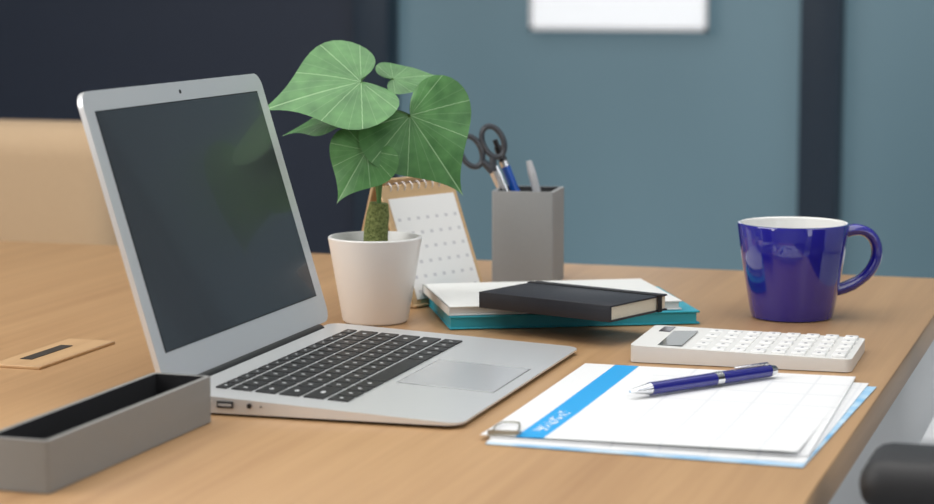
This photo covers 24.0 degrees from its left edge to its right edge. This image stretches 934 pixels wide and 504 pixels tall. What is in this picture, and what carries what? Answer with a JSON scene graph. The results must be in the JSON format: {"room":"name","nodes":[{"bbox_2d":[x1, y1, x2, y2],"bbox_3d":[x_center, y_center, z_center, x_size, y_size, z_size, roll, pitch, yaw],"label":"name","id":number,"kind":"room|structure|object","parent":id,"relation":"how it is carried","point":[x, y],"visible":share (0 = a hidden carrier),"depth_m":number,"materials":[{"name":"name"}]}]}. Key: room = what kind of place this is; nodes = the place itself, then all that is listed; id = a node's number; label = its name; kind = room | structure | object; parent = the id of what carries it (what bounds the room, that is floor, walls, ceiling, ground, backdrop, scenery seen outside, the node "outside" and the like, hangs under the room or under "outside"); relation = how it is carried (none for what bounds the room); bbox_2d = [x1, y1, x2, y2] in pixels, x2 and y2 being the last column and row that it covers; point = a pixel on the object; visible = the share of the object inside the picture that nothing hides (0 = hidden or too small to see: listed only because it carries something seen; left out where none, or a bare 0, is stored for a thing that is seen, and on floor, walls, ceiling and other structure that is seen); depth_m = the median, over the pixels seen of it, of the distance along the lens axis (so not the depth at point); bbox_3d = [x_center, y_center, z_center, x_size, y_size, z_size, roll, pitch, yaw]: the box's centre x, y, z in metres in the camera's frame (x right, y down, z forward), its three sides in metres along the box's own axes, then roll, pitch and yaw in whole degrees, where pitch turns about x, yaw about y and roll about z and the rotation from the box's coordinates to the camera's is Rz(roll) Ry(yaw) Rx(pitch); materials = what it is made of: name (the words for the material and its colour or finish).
{"room":"office","nodes":[
{"label":"office","id":0,"kind":"room"},
{"bbox_2d":[0,0,933,439],"bbox_3d":[0.589,-0.954,5.115,7.440,2.700,0.340,2,7,17],"label":"wall","id":1,"kind":"structure","parent":0,"point":[666,150],"depth_m":5.18,"materials":[{"name":"blue paint"}]},
{"bbox_2d":[528,0,708,32],"bbox_3d":[0.349,-0.814,5.060,0.428,0.612,0.010,2,7,17],"label":"poster","id":2,"kind":"object","parent":1,"relation":"attached to","point":[689,16],"depth_m":5.09,"materials":[{"name":"white paper"}]},
{"bbox_2d":[920,439,933,444],"bbox_3d":[-0.488,0.858,1.900,7.440,0.100,7.740,2,7,17],"label":"floor","id":3,"kind":"structure","parent":0,"point":[927,442],"depth_m":4.94,"materials":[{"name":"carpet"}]},
{"bbox_2d":[0,119,117,245],"bbox_3d":[-0.938,0.229,3.243,0.740,0.816,0.720,2,7,17],"label":"lounge chair","id":4,"kind":"object","parent":3,"relation":"on","point":[51,191],"depth_m":3.31,"materials":[{"name":"fabric"}]},
{"bbox_2d":[0,241,933,503],"bbox_3d":[-0.380,0.445,1.885,1.423,0.723,1.475,2,7,17],"label":"desk","id":5,"kind":"object","parent":3,"relation":"on","point":[71,330],"visible":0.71,"depth_m":1.61,"materials":[{"name":"brown wood"}]},
{"bbox_2d":[0,373,210,493],"bbox_3d":[-0.242,0.118,1.471,0.046,0.033,0.236,2,7,18],"label":"tray","id":6,"kind":"object","parent":5,"relation":"on","point":[54,450],"visible":0.98,"depth_m":1.45,"materials":[{"name":"grey plastic"}]},
{"bbox_2d":[77,74,576,425],"bbox_3d":[-0.096,-0.016,1.736,0.295,0.233,0.341,2,7,17],"label":"laptop","id":7,"kind":"object","parent":5,"relation":"on","point":[208,227],"visible":0.98,"depth_m":1.73,"materials":[{"name":"silver metal"}]},
{"bbox_2d":[268,40,470,325],"bbox_3d":[-0.086,-0.065,2.030,0.179,0.258,0.126,2,7,17],"label":"potted plant","id":8,"kind":"object","parent":5,"relation":"on","point":[378,140],"visible":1,"depth_m":2.00,"materials":[{"name":"green plant"}]},
{"bbox_2d":[362,177,482,307],"bbox_3d":[-0.049,-0.014,2.178,0.092,0.120,0.108,6,9,41],"label":"desk calendar","id":9,"kind":"object","parent":5,"relation":"on","point":[430,212],"visible":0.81,"depth_m":2.17,"materials":[{"name":"white paper"}]},
{"bbox_2d":[462,123,563,281],"bbox_3d":[0.045,-0.052,2.300,0.104,0.166,0.065,2,7,12],"label":"pen holder","id":10,"kind":"object","parent":5,"relation":"on","point":[527,233],"visible":0.81,"depth_m":2.27,"materials":[{"name":"grey"}]},
{"bbox_2d":[429,286,699,329],"bbox_3d":[0.087,0.052,2.084,0.232,0.012,0.165,-1,7,-8],"label":"folder","id":11,"kind":"object","parent":5,"relation":"on","point":[686,314],"visible":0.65,"depth_m":2.00,"materials":[{"name":"teal plastic"}]},
{"bbox_2d":[423,279,681,315],"bbox_3d":[0.077,0.042,2.079,0.218,0.008,0.152,-1,7,-10],"label":"notebook","id":12,"kind":"object","parent":11,"relation":"on","point":[455,299],"visible":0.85,"depth_m":2.09,"materials":[{"name":"white paper"}]},
{"bbox_2d":[479,281,666,321],"bbox_3d":[0.095,0.044,1.966,0.143,0.016,0.091,5,9,37],"label":"notebook","id":13,"kind":"object","parent":12,"relation":"on","point":[601,304],"visible":1,"depth_m":1.94,"materials":[{"name":"black leather"}]},
{"bbox_2d":[480,363,875,467],"bbox_3d":[0.164,0.113,1.613,0.238,0.007,0.327,2,7,17],"label":"documents","id":14,"kind":"object","parent":5,"relation":"on","point":[788,419],"visible":0.96,"depth_m":1.58,"materials":[{"name":"white paper"}]},
{"bbox_2d":[629,362,777,394],"bbox_3d":[0.182,0.098,1.688,0.152,0.012,0.011,-5,9,-37],"label":"ballpoint pen","id":15,"kind":"object","parent":14,"relation":"on","point":[742,373],"visible":1,"depth_m":1.69,"materials":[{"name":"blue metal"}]},
{"bbox_2d":[631,325,864,371],"bbox_3d":[0.237,0.080,1.848,0.182,0.014,0.112,2,7,16],"label":"calculator","id":16,"kind":"object","parent":5,"relation":"on","point":[664,344],"visible":1,"depth_m":1.82,"materials":[{"name":"white plastic"}]},
{"bbox_2d":[737,217,882,321],"bbox_3d":[0.321,0.016,2.061,0.137,0.089,0.104,0,7,-4],"label":"mug","id":17,"kind":"object","parent":5,"relation":"on","point":[792,268],"visible":1,"depth_m":2.03,"materials":[{"name":"ceramic"}]},
{"bbox_2d":[859,443,933,503],"bbox_3d":[0.591,0.299,1.579,0.641,1.087,0.641,2,7,17],"label":"office chair","id":18,"kind":"object","parent":3,"relation":"on","point":[897,473],"visible":1,"depth_m":1.33,"materials":[{"name":"plastic"}]}
]}

